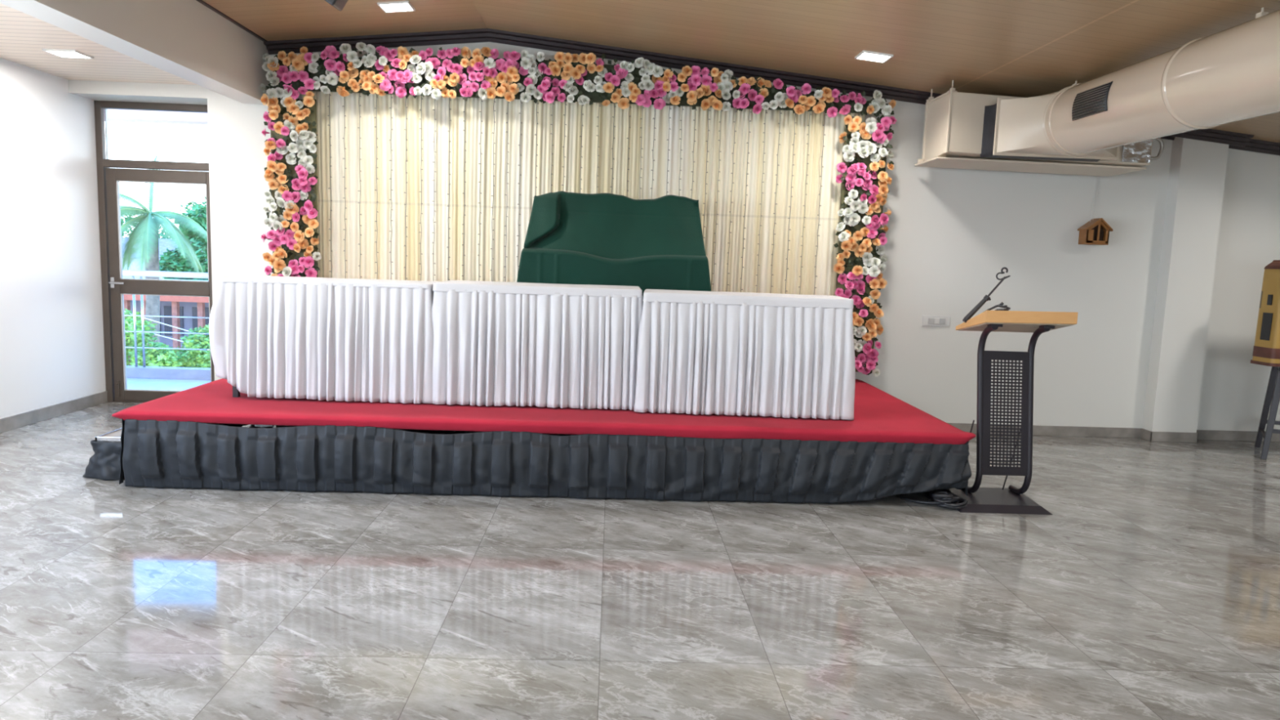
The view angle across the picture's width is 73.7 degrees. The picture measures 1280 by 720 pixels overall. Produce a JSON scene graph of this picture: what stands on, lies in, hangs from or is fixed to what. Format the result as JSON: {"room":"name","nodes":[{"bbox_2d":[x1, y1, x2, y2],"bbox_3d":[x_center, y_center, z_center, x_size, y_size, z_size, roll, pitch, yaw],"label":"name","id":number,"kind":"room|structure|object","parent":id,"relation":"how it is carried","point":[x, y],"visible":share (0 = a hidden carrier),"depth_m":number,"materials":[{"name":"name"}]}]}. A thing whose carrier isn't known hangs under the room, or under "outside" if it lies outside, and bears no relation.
{"room":"banquet hall","nodes":[
{"label":"banquet hall","id":0,"kind":"room"},
{"bbox_2d":[0,57,109,418],"bbox_3d":[-4.477,-0.538,1.116,0.200,3.300,12.620,2,7,-2],"label":"wall","id":1,"kind":"structure","parent":0,"point":[52,347],"depth_m":6.55,"materials":[{"name":"white paint"}]},
{"bbox_2d":[0,391,107,432],"bbox_3d":[-4.423,1.063,1.221,0.012,0.100,12.440,2,7,-2],"label":"baseboard","id":2,"kind":"structure","parent":1,"relation":"attached to","point":[6,424],"depth_m":6.64,"materials":[{"name":"grey stone"}]},
{"bbox_2d":[0,3,196,84],"bbox_3d":[-3.700,-1.495,0.661,1.465,0.080,12.300,2,7,-2],"label":"ceiling","id":3,"kind":"structure","parent":0,"point":[24,37],"depth_m":5.87,"materials":[{"name":"white paint"}]},
{"bbox_2d":[42,48,93,58],"bbox_3d":[-3.862,-2.069,5.767,0.216,0.016,0.206,2,7,-2],"label":"recessed light","id":4,"kind":"object","parent":3,"relation":"in","point":[75,54],"visible":1,"depth_m":5.75,"materials":[{"name":"white plastic"}]},
{"bbox_2d":[48,51,88,57],"bbox_3d":[-3.862,-2.070,5.767,0.190,0.011,0.180,2,7,-2],"label":"diffuser","id":5,"kind":"object","parent":4,"relation":"attached to","point":[60,54],"depth_m":5.77,"materials":[{"name":"white plastic"}]},
{"bbox_2d":[0,0,270,104],"bbox_3d":[-2.858,-1.675,0.716,0.210,0.740,12.200,2,7,-2],"label":"beam","id":6,"kind":"structure","parent":0,"point":[188,40],"depth_m":5.34,"materials":[{"name":"white paint"}]},
{"bbox_2d":[195,0,267,42],"bbox_3d":[-2.617,-1.826,0.755,0.265,0.134,12.100,2,7,-2],"label":"trim","id":7,"kind":"structure","parent":6,"relation":"attached to","point":[201,2],"depth_m":6.03,"materials":[{"name":"black wood"}]},
{"bbox_2d":[107,109,208,124],"bbox_3d":[-5.304,-2.668,8.038,5.800,0.580,1.680,2,7,-2],"label":"ceiling","id":8,"kind":"structure","parent":0,"point":[113,115],"depth_m":8.67,"materials":[{"name":"paint"}]},
{"bbox_2d":[126,377,210,390],"bbox_3d":[-5.399,0.292,8.217,5.800,0.095,1.330,2,7,-2],"label":"floor","id":9,"kind":"structure","parent":0,"point":[132,383],"depth_m":8.48,"materials":[{"name":"tile"}]},
{"bbox_2d":[126,365,210,380],"bbox_3d":[-5.415,0.117,8.831,5.800,0.105,0.150,2,7,-2],"label":"baseboard","id":10,"kind":"structure","parent":9,"relation":"on","point":[151,372],"depth_m":8.78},
{"bbox_2d":[122,270,209,367],"bbox_3d":[-5.197,-0.423,8.777,5.200,0.995,0.060,2,7,-2],"label":"balcony railing","id":11,"kind":"object","parent":10,"relation":"on","point":[140,273],"visible":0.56,"depth_m":8.76,"materials":[{"name":"grey metal"}]},
{"bbox_2d":[0,401,1279,719],"bbox_3d":[1.537,1.352,1.431,12.350,0.120,12.820,2,7,-2],"label":"floor","id":12,"kind":"structure","parent":0,"point":[1150,588],"depth_m":3.52,"materials":[{"name":"grey tile"}]},
{"bbox_2d":[82,427,122,479],"bbox_3d":[-3.164,0.530,5.417,0.347,0.243,0.911,2,7,-2],"label":"step","id":13,"kind":"structure","parent":12,"relation":"on","point":[104,464],"depth_m":5.02,"materials":[{"name":"black fabric"}]},
{"bbox_2d":[119,418,971,502],"bbox_3d":[-0.547,0.457,5.998,4.974,0.425,2.334,2,7,-2],"label":"stage","id":14,"kind":"object","parent":12,"relation":"on","point":[174,454],"visible":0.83,"depth_m":4.91,"materials":[{"name":"black fabric"}]},
{"bbox_2d":[254,424,273,427],"bbox_3d":[-2.190,0.379,4.974,0.102,0.032,0.033,2,7,-2],"label":"crumpled bag","id":15,"kind":"object","parent":14,"relation":"on","point":[255,425],"visible":0.48,"depth_m":4.96,"materials":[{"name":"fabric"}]},
{"bbox_2d":[111,378,975,444],"bbox_3d":[-0.545,0.261,6.026,4.957,0.085,2.250,2,7,-2],"label":"carpet","id":16,"kind":"object","parent":14,"relation":"on","point":[879,416],"visible":0.48,"depth_m":5.00,"materials":[{"name":"carpet"}]},
{"bbox_2d":[232,386,239,397],"bbox_3d":[-1.950,-0.140,5.561,1.222,0.740,0.490,2,7,-1],"label":"folding table","id":17,"kind":"object","parent":16,"relation":"on","point":[236,393],"visible":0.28,"depth_m":5.35,"materials":[{"name":"black metal"}]},
{"bbox_2d":[208,275,439,403],"bbox_3d":[-1.963,-0.153,5.558,1.454,0.742,0.717,2,7,-2],"label":"tablecloth","id":18,"kind":"object","parent":17,"relation":"on","point":[348,340],"visible":0.79,"depth_m":5.26,"materials":[{"name":"white fabric"}]},
{"bbox_2d":[260,87,321,277],"bbox_3d":[-2.755,-1.024,6.724,0.470,2.184,0.170,2,7,-2],"label":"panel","id":19,"kind":"object","parent":16,"relation":"on","point":[291,171],"visible":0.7,"depth_m":6.67,"materials":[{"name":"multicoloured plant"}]},
{"bbox_2d":[260,42,896,117],"bbox_3d":[-0.455,-2.191,6.653,4.984,0.429,0.171,2,7,-2],"label":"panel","id":20,"kind":"object","parent":19,"relation":"on","point":[575,77],"visible":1,"depth_m":6.63,"materials":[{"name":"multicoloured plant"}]},
{"bbox_2d":[327,93,332,278],"bbox_3d":[-2.477,-1.097,6.831,0.030,2.100,0.013,2,7,-2],"label":"string","id":21,"kind":"object","parent":20,"relation":"hanging from","point":[329,94],"visible":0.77,"depth_m":6.79,"materials":[{"name":"beige fabric"}]},
{"bbox_2d":[342,97,346,272],"bbox_3d":[-2.362,-1.093,6.835,0.030,2.100,0.013,2,7,-2],"label":"string","id":22,"kind":"object","parent":20,"relation":"hanging from","point":[344,97],"visible":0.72,"depth_m":6.80,"materials":[{"name":"beige fabric"}]},
{"bbox_2d":[357,93,361,279],"bbox_3d":[-2.243,-1.090,6.839,0.030,2.100,0.013,2,7,-2],"label":"string","id":23,"kind":"object","parent":20,"relation":"hanging from","point":[359,93],"visible":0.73,"depth_m":6.80,"materials":[{"name":"beige fabric"}]},
{"bbox_2d":[373,93,377,279],"bbox_3d":[-2.112,-1.086,6.843,0.030,2.100,0.013,2,7,-2],"label":"string","id":24,"kind":"object","parent":20,"relation":"hanging from","point":[376,94],"visible":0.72,"depth_m":6.80,"materials":[{"name":"beige fabric"}]},
{"bbox_2d":[389,97,392,275],"bbox_3d":[-1.997,-1.082,6.847,0.030,2.100,0.013,2,7,-2],"label":"string","id":25,"kind":"object","parent":20,"relation":"hanging from","point":[391,97],"visible":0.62,"depth_m":6.81,"materials":[{"name":"beige fabric"}]},
{"bbox_2d":[404,97,407,279],"bbox_3d":[-1.880,-1.079,6.851,0.030,2.100,0.013,2,7,-2],"label":"string","id":26,"kind":"object","parent":20,"relation":"hanging from","point":[406,97],"visible":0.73,"depth_m":6.82,"materials":[{"name":"beige fabric"}]},
{"bbox_2d":[418,95,422,280],"bbox_3d":[-1.760,-1.075,6.855,0.030,2.100,0.013,2,7,-2],"label":"string","id":27,"kind":"object","parent":20,"relation":"hanging from","point":[421,95],"visible":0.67,"depth_m":6.83,"materials":[{"name":"beige fabric"}]},
{"bbox_2d":[431,98,436,281],"bbox_3d":[-1.655,-1.072,6.859,0.030,2.100,0.013,2,7,-2],"label":"string","id":28,"kind":"object","parent":20,"relation":"hanging from","point":[434,99],"visible":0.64,"depth_m":6.83,"materials":[{"name":"beige fabric"}]},
{"bbox_2d":[446,98,451,279],"bbox_3d":[-1.539,-1.069,6.863,0.030,2.100,0.013,2,7,-2],"label":"string","id":29,"kind":"object","parent":20,"relation":"hanging from","point":[449,99],"visible":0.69,"depth_m":6.83,"materials":[{"name":"beige fabric"}]},
{"bbox_2d":[461,100,466,280],"bbox_3d":[-1.418,-1.065,6.867,0.030,2.100,0.013,2,7,-2],"label":"string","id":30,"kind":"object","parent":20,"relation":"hanging from","point":[464,100],"visible":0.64,"depth_m":6.82,"materials":[{"name":"beige fabric"}]},
{"bbox_2d":[477,97,482,280],"bbox_3d":[-1.291,-1.061,6.872,0.030,2.100,0.013,2,7,-2],"label":"string","id":31,"kind":"object","parent":20,"relation":"hanging from","point":[481,98],"visible":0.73,"depth_m":6.83,"materials":[{"name":"beige fabric"}]},
{"bbox_2d":[489,98,496,281],"bbox_3d":[-1.189,-1.058,6.875,0.030,2.100,0.013,2,7,-2],"label":"string","id":32,"kind":"object","parent":20,"relation":"hanging from","point":[494,99],"visible":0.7,"depth_m":6.83,"materials":[{"name":"beige fabric"}]},
{"bbox_2d":[503,101,509,281],"bbox_3d":[-1.080,-1.055,6.879,0.030,2.100,0.013,2,7,-2],"label":"string","id":33,"kind":"object","parent":20,"relation":"hanging from","point":[508,101],"visible":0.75,"depth_m":6.86,"materials":[{"name":"beige fabric"}]},
{"bbox_2d":[516,102,522,274],"bbox_3d":[-0.978,-1.052,6.883,0.030,2.100,0.013,2,7,-2],"label":"string","id":34,"kind":"object","parent":20,"relation":"hanging from","point":[522,102],"visible":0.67,"depth_m":6.84,"materials":[{"name":"beige fabric"}]},
{"bbox_2d":[533,100,538,197],"bbox_3d":[-0.850,-1.048,6.887,0.030,2.100,0.013,2,7,-2],"label":"string","id":35,"kind":"object","parent":20,"relation":"hanging from","point":[537,100],"visible":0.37,"depth_m":6.81,"materials":[{"name":"beige fabric"}]},
{"bbox_2d":[550,102,554,186],"bbox_3d":[-0.727,-1.044,6.891,0.030,2.100,0.013,2,7,-2],"label":"string","id":36,"kind":"object","parent":20,"relation":"hanging from","point":[553,102],"visible":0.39,"depth_m":6.80,"materials":[{"name":"beige fabric"}]},
{"bbox_2d":[561,101,566,187],"bbox_3d":[-0.627,-1.042,6.895,0.030,2.100,0.013,2,7,-2],"label":"string","id":37,"kind":"object","parent":20,"relation":"hanging from","point":[565,101],"visible":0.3,"depth_m":6.81,"materials":[{"name":"beige fabric"}]},
{"bbox_2d":[579,104,583,193],"bbox_3d":[-0.493,-1.038,6.899,0.030,2.100,0.013,2,7,-2],"label":"string","id":38,"kind":"object","parent":20,"relation":"hanging from","point":[583,104],"visible":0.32,"depth_m":6.81,"materials":[{"name":"beige fabric"}]},
{"bbox_2d":[595,105,600,187],"bbox_3d":[-0.360,-1.034,6.904,0.030,2.100,0.013,2,7,-2],"label":"string","id":39,"kind":"object","parent":20,"relation":"hanging from","point":[598,105],"visible":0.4,"depth_m":6.82,"materials":[{"name":"grey fabric"}]},
{"bbox_2d":[609,103,616,193],"bbox_3d":[-0.238,-1.030,6.908,0.030,2.100,0.013,2,7,-2],"label":"string","id":40,"kind":"object","parent":20,"relation":"hanging from","point":[614,104],"visible":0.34,"depth_m":6.83,"materials":[{"name":"beige fabric"}]},
{"bbox_2d":[626,103,631,191],"bbox_3d":[-0.118,-1.026,6.912,0.030,2.100,0.013,2,7,-2],"label":"string","id":41,"kind":"object","parent":20,"relation":"hanging from","point":[629,104],"visible":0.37,"depth_m":6.83,"materials":[{"name":"grey fabric"}]},
{"bbox_2d":[637,105,644,199],"bbox_3d":[-0.014,-1.023,6.916,0.030,2.100,0.013,2,7,-2],"label":"string","id":42,"kind":"object","parent":20,"relation":"hanging from","point":[642,105],"visible":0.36,"depth_m":6.83,"materials":[{"name":"grey fabric"}]},
{"bbox_2d":[650,108,656,199],"bbox_3d":[0.085,-1.020,6.919,0.030,2.100,0.013,2,7,-2],"label":"string","id":43,"kind":"object","parent":20,"relation":"hanging from","point":[655,108],"visible":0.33,"depth_m":6.84,"materials":[{"name":"grey fabric"}]},
{"bbox_2d":[666,105,671,195],"bbox_3d":[0.203,-1.017,6.923,0.030,2.100,0.013,2,7,-2],"label":"string","id":44,"kind":"object","parent":20,"relation":"hanging from","point":[669,105],"visible":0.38,"depth_m":6.84,"materials":[{"name":"grey fabric"}]},
{"bbox_2d":[679,108,684,190],"bbox_3d":[0.303,-1.014,6.927,0.030,2.100,0.013,2,7,-2],"label":"string","id":45,"kind":"object","parent":20,"relation":"hanging from","point":[682,108],"visible":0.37,"depth_m":6.84,"materials":[{"name":"grey fabric"}]},
{"bbox_2d":[690,109,697,199],"bbox_3d":[0.408,-1.011,6.931,0.030,2.100,0.013,2,7,-2],"label":"string","id":46,"kind":"object","parent":20,"relation":"hanging from","point":[695,109],"visible":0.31,"depth_m":6.85,"materials":[{"name":"grey fabric"}]},
{"bbox_2d":[702,108,710,238],"bbox_3d":[0.515,-1.008,6.934,0.030,2.100,0.013,2,7,-2],"label":"string","id":47,"kind":"object","parent":20,"relation":"hanging from","point":[708,108],"visible":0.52,"depth_m":6.87,"materials":[{"name":"grey fabric"}]},
{"bbox_2d":[711,110,723,291],"bbox_3d":[0.615,-1.004,6.938,0.030,2.100,0.013,2,7,-2],"label":"string","id":48,"kind":"object","parent":20,"relation":"hanging from","point":[721,110],"visible":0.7,"depth_m":6.91,"materials":[{"name":"grey fabric"}]},
{"bbox_2d":[726,111,737,291],"bbox_3d":[0.730,-1.001,6.942,0.030,2.100,0.013,2,7,-2],"label":"string","id":49,"kind":"object","parent":20,"relation":"hanging from","point":[735,111],"visible":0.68,"depth_m":6.91,"materials":[{"name":"grey fabric"}]},
{"bbox_2d":[740,108,751,292],"bbox_3d":[0.844,-0.998,6.946,0.030,2.100,0.013,2,7,-2],"label":"string","id":50,"kind":"object","parent":20,"relation":"hanging from","point":[749,108],"visible":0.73,"depth_m":6.91,"materials":[{"name":"grey fabric"}]},
{"bbox_2d":[755,109,767,290],"bbox_3d":[0.973,-0.994,6.950,0.030,2.100,0.013,2,7,-2],"label":"string","id":51,"kind":"object","parent":20,"relation":"hanging from","point":[766,109],"visible":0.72,"depth_m":6.92,"materials":[{"name":"beige fabric"}]},
{"bbox_2d":[770,110,782,292],"bbox_3d":[1.090,-0.990,6.954,0.030,2.100,0.013,2,7,-2],"label":"string","id":52,"kind":"object","parent":20,"relation":"hanging from","point":[780,110],"visible":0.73,"depth_m":6.92,"materials":[{"name":"grey fabric"}]},
{"bbox_2d":[784,112,796,293],"bbox_3d":[1.211,-0.987,6.958,0.030,2.100,0.013,2,7,-2],"label":"string","id":53,"kind":"object","parent":20,"relation":"hanging from","point":[795,113],"visible":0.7,"depth_m":6.93,"materials":[{"name":"yellow fabric"}]},
{"bbox_2d":[798,111,811,294],"bbox_3d":[1.328,-0.983,6.963,0.030,2.100,0.013,2,7,-2],"label":"string","id":54,"kind":"object","parent":20,"relation":"hanging from","point":[810,111],"visible":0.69,"depth_m":6.92,"materials":[{"name":"yellow fabric"}]},
{"bbox_2d":[813,112,826,294],"bbox_3d":[1.450,-0.980,6.967,0.030,2.100,0.013,2,7,-2],"label":"string","id":55,"kind":"object","parent":20,"relation":"hanging from","point":[824,113],"visible":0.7,"depth_m":6.93,"materials":[{"name":"yellow fabric"}]},
{"bbox_2d":[302,91,865,295],"bbox_3d":[-0.460,-1.038,6.955,4.501,2.270,0.041,2,7,-2],"label":"curtain","id":56,"kind":"object","parent":16,"relation":"on","point":[830,201],"visible":0.46,"depth_m":6.90,"materials":[{"name":"beige fabric"}]},
{"bbox_2d":[516,191,711,306],"bbox_3d":[-0.193,-0.533,6.355,1.604,1.426,0.652,2,7,-2],"label":"cloth","id":57,"kind":"object","parent":16,"relation":"on","point":[611,239],"visible":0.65,"depth_m":6.19,"materials":[{"name":"green fabric"}]},
{"bbox_2d":[833,114,896,377],"bbox_3d":[1.784,-0.901,6.883,0.474,2.119,0.183,2,7,-2],"label":"flower garland","id":58,"kind":"object","parent":16,"relation":"on","point":[864,179],"visible":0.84,"depth_m":6.86,"materials":[{"name":"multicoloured plant"}]},
{"bbox_2d":[899,490,968,510],"bbox_3d":[1.736,0.816,5.033,0.390,0.100,0.172,4,7,17],"label":"cable","id":59,"kind":"object","parent":12,"relation":"on","point":[942,498],"visible":1,"depth_m":4.97,"materials":[{"name":"black plastic"}]},
{"bbox_2d":[940,310,1078,515],"bbox_3d":[2.152,0.277,5.108,0.576,1.177,0.498,2,7,-2],"label":"lectern","id":60,"kind":"object","parent":12,"relation":"on","point":[1011,500],"visible":0.98,"depth_m":5.05,"materials":[{"name":"black metal"}]},
{"bbox_2d":[962,266,1010,322],"bbox_3d":[2.034,-0.380,5.006,0.253,0.334,0.034,2,7,4],"label":"microphone stand","id":61,"kind":"object","parent":60,"relation":"attached to","point":[986,298],"visible":1,"depth_m":5.00,"materials":[{"name":"black plastic"}]},
{"bbox_2d":[983,302,1010,311],"bbox_3d":[2.029,-0.283,4.908,0.197,0.103,0.097,6,8,33],"label":"holder","id":62,"kind":"object","parent":60,"relation":"on","point":[1001,304],"visible":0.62,"depth_m":4.87,"materials":[{"name":"black plastic"}]},
{"bbox_2d":[1254,366,1279,459],"bbox_3d":[5.260,0.411,6.724,0.574,0.735,0.574,6,8,31],"label":"stool","id":63,"kind":"object","parent":12,"relation":"on","point":[1273,393],"visible":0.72,"depth_m":6.67,"materials":[{"name":"black metal"}]},
{"bbox_2d":[1249,260,1279,366],"bbox_3d":[5.099,-0.398,6.580,0.562,0.891,0.239,2,7,-2],"label":"box","id":64,"kind":"object","parent":63,"relation":"on","point":[1266,348],"visible":1,"depth_m":6.55,"materials":[{"name":"yellow wood"}]},
{"bbox_2d":[67,42,1279,431],"bbox_3d":[1.405,-1.085,7.330,11.950,3.300,0.520,2,7,-2],"label":"wall","id":65,"kind":"structure","parent":0,"point":[950,233],"depth_m":7.16,"materials":[{"name":"white paint"}]},
{"bbox_2d":[93,100,214,402],"bbox_3d":[-4.040,-0.880,7.268,1.080,2.540,0.115,2,7,-2],"label":"door","id":66,"kind":"structure","parent":65,"relation":"in","point":[110,172],"depth_m":7.25,"materials":[{"name":"brown metal"}]},
{"bbox_2d":[263,28,1174,140],"bbox_3d":[0.743,-2.259,6.847,7.375,0.681,0.115,2,7,-2],"label":"ceiling beam","id":67,"kind":"structure","parent":65,"relation":"attached to","point":[481,35],"depth_m":6.78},
{"bbox_2d":[921,315,950,326],"bbox_3d":[2.488,-0.329,7.183,0.236,0.090,0.020,2,7,-2],"label":"switch plate","id":68,"kind":"object","parent":65,"relation":"attached to","point":[927,320],"visible":1,"depth_m":7.17,"materials":[{"name":"white plastic"}]},
{"bbox_2d":[928,317,933,324],"bbox_3d":[2.447,-0.329,7.176,0.046,0.050,0.010,2,7,-2],"label":"rocker switch","id":69,"kind":"object","parent":68,"relation":"attached to","point":[931,320],"depth_m":7.17,"materials":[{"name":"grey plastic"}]},
{"bbox_2d":[933,318,939,324],"bbox_3d":[2.496,-0.327,7.178,0.047,0.050,0.010,2,7,-2],"label":"socket","id":70,"kind":"object","parent":68,"relation":"attached to","point":[936,321],"depth_m":7.17,"materials":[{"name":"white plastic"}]},
{"bbox_2d":[939,318,945,324],"bbox_3d":[2.546,-0.326,7.180,0.047,0.050,0.010,2,7,-2],"label":"rocker switch","id":71,"kind":"object","parent":68,"relation":"attached to","point":[942,321],"depth_m":7.18,"materials":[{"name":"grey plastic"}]},
{"bbox_2d":[1077,176,1113,244],"bbox_3d":[3.776,-1.249,7.048,0.223,0.588,0.141,2,7,-2],"label":"wooden house","id":72,"kind":"object","parent":65,"relation":"attached to","point":[1095,231],"visible":0.99,"depth_m":7.03,"materials":[{"name":"brown wood"}]},
{"bbox_2d":[947,422,1279,442],"bbox_3d":[4.682,0.649,7.306,5.300,0.085,0.147,2,7,-2],"label":"baseboard","id":73,"kind":"structure","parent":65,"relation":"attached to","point":[1176,437],"depth_m":7.33,"materials":[{"name":"grey stone"}]},
{"bbox_2d":[1169,128,1253,146],"bbox_3d":[4.614,-1.834,6.882,0.615,0.188,0.115,2,7,-2],"label":"trim","id":74,"kind":"structure","parent":65,"relation":"attached to","point":[1204,135],"depth_m":6.89,"materials":[{"name":"black metal"}]},
{"bbox_2d":[1228,138,1279,155],"bbox_3d":[6.103,-1.659,7.086,2.615,0.384,0.115,2,7,-2],"label":"trim","id":75,"kind":"structure","parent":65,"relation":"attached to","point":[1252,145],"depth_m":7.05,"materials":[{"name":"black metal"}]},
{"bbox_2d":[202,0,1279,142],"bbox_3d":[2.526,-1.399,0.891,10.575,0.986,12.350,2,7,-2],"label":"ceiling","id":76,"kind":"structure","parent":0,"point":[1015,48],"depth_m":5.73,"materials":[{"name":"beige wood"}]},
{"bbox_2d":[324,0,348,11],"bbox_3d":[-1.727,-2.133,4.706,0.263,0.384,0.245,1,7,-8],"label":"speaker","id":77,"kind":"object","parent":76,"relation":"hanging from","point":[339,5],"visible":1,"depth_m":4.72},
{"bbox_2d":[377,0,415,13],"bbox_3d":[-1.705,-2.473,5.976,0.216,0.037,0.206,2,7,-2],"label":"recessed light","id":78,"kind":"object","parent":76,"relation":"in","point":[391,6],"visible":1,"depth_m":5.96,"materials":[{"name":"white plastic"}]},
{"bbox_2d":[380,3,413,12],"bbox_3d":[-1.705,-2.473,5.976,0.190,0.011,0.180,-4,7,-1],"label":"diffuser","id":79,"kind":"object","parent":78,"relation":"attached to","point":[386,7],"depth_m":5.97,"materials":[{"name":"white plastic"}]},
{"bbox_2d":[854,50,893,63],"bbox_3d":[1.647,-2.135,6.010,0.216,0.037,0.206,2,7,-2],"label":"recessed light","id":80,"kind":"object","parent":76,"relation":"in","point":[866,55],"visible":1,"depth_m":5.99,"materials":[{"name":"white plastic"}]},
{"bbox_2d":[857,53,889,62],"bbox_3d":[1.647,-2.136,6.010,0.190,0.011,0.180,7,7,-3],"label":"diffuser","id":81,"kind":"object","parent":80,"relation":"attached to","point":[873,57],"depth_m":6.00,"materials":[{"name":"white plastic"}]},
{"bbox_2d":[914,80,1164,176],"bbox_3d":[3.106,-1.789,6.634,1.738,0.613,0.536,2,7,-2],"label":"air conditioner","id":82,"kind":"object","parent":76,"relation":"hanging from","point":[953,121],"visible":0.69,"depth_m":6.49,"materials":[{"name":"beige paint"}]},
{"bbox_2d":[979,7,1279,161],"bbox_3d":[3.117,-1.310,2.891,0.920,0.533,7.060,2,7,-2],"label":"air duct","id":83,"kind":"object","parent":76,"relation":"hanging from","point":[1232,74],"visible":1,"depth_m":4.81,"materials":[{"name":"beige metal"}]},
{"bbox_2d":[1071,81,1112,120],"bbox_3d":[2.813,-1.609,5.319,0.029,0.174,0.390,2,7,-2],"label":"vent","id":84,"kind":"object","parent":83,"relation":"attached to","point":[1091,103],"depth_m":5.29,"materials":[{"name":"black metal"}]},
{"bbox_2d":[1142,137,1229,432],"bbox_3d":[4.567,-0.609,7.165,0.385,2.607,0.155,2,7,-2],"label":"wall column","id":85,"kind":"structure","parent":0,"point":[1197,168],"depth_m":7.10,"materials":[{"name":"white paint"}]},
{"label":"outside","id":86,"kind":"structure","parent":0,"visible":0},
{"bbox_3d":[-11.717,-0.857,49.922,100.000,0.200,80.000,2,7,-2],"label":"ground","id":87,"kind":"structure","parent":86,"visible":0},
{"bbox_2d":[124,308,158,365],"bbox_3d":[-7.938,1.381,13.186,1.235,4.383,1.056,5,7,22],"label":"bush","id":88,"kind":"object","parent":87,"relation":"on","point":[129,322],"visible":0.22,"depth_m":12.76,"materials":[{"name":"green plant"}]},
{"bbox_2d":[121,237,202,279],"bbox_3d":[-18.888,-2.260,35.672,9.000,5.500,3.900,2,7,-2],"label":"house","id":89,"kind":"structure","parent":87,"relation":"on","point":[163,245],"depth_m":34.14,"materials":[{"name":"grey"}]},
{"bbox_2d":[120,200,205,239],"bbox_3d":[-24.815,-4.615,45.120,9.589,7.622,5.365,2,7,-2],"label":"tree","id":90,"kind":"object","parent":87,"relation":"on","point":[181,206],"visible":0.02,"depth_m":44.29,"materials":[{"name":"green plant"}]},
{"bbox_2d":[120,154,207,346],"bbox_3d":[-11.279,-1.052,19.616,3.045,7.466,2.607,-4,9,-39],"label":"palm tree","id":91,"kind":"object","parent":87,"relation":"on","point":[147,228],"visible":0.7,"depth_m":19.38,"materials":[{"name":"green plant"}]},
{"bbox_2d":[123,277,208,352],"bbox_3d":[-13.048,-0.240,25.718,7.300,4.260,4.100,2,7,-2],"label":"house","id":92,"kind":"structure","parent":87,"relation":"on","point":[170,305],"depth_m":24.57,"materials":[{"name":"red brick"}]},
{"bbox_2d":[126,341,208,368],"bbox_3d":[-7.107,1.641,13.193,0.876,3.922,1.453,4,7,17],"label":"bush","id":93,"kind":"object","parent":87,"relation":"on","point":[153,357],"visible":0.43,"depth_m":12.60,"materials":[{"name":"green plant"}]},
{"bbox_2d":[159,195,208,280],"bbox_3d":[-14.927,-2.327,30.567,4.111,7.136,3.100,4,7,19],"label":"leafy tree","id":94,"kind":"object","parent":87,"relation":"on","point":[171,261],"visible":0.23,"depth_m":29.65,"materials":[{"name":"green plant"}]},
{"bbox_2d":[180,324,210,368],"bbox_3d":[-6.419,1.533,13.198,1.343,4.180,0.931,6,8,32],"label":"bush","id":95,"kind":"object","parent":87,"relation":"on","point":[202,341],"visible":0.2,"depth_m":12.84,"materials":[{"name":"green plant"}]},
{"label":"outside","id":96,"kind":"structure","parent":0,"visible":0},
{"bbox_2d":[124,311,195,333],"bbox_3d":[-9.040,-0.863,15.738,5.585,1.630,0.018,2,7,-2],"label":"overhead cable","id":97,"kind":"object","parent":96,"point":[124,311],"visible":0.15,"depth_m":15.77,"materials":[{"name":"white metal"}]},
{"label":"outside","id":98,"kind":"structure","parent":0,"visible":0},
{"bbox_2d":[129,327,183,342],"bbox_3d":[-9.801,-0.829,15.719,8.065,2.095,0.018,2,7,-2],"label":"overhead cable","id":99,"kind":"object","parent":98,"point":[130,327],"visible":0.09,"depth_m":15.80,"materials":[{"name":"white metal"}]},
{"bbox_3d":[-0.652,-0.105,5.586,1.228,0.751,0.490,2,7,-2],"label":"folding table","id":100,"kind":"object","parent":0,"visible":0},
{"bbox_2d":[431,280,642,410],"bbox_3d":[-0.645,-0.117,5.585,1.428,0.754,0.698,2,7,-2],"label":"tablecloth","id":101,"kind":"object","parent":100,"relation":"on","point":[509,344],"visible":0.9,"depth_m":5.29,"materials":[{"name":"white fabric"}]},
{"bbox_3d":[0.658,-0.046,5.528,1.225,0.738,0.480,2,7,1],"label":"folding table","id":102,"kind":"object","parent":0,"visible":0},
{"bbox_2d":[634,288,855,419],"bbox_3d":[0.665,-0.060,5.536,1.426,0.740,0.715,2,7,-2],"label":"tablecloth","id":103,"kind":"object","parent":102,"relation":"on","point":[698,352],"visible":1,"depth_m":5.23,"materials":[{"name":"white fabric"}]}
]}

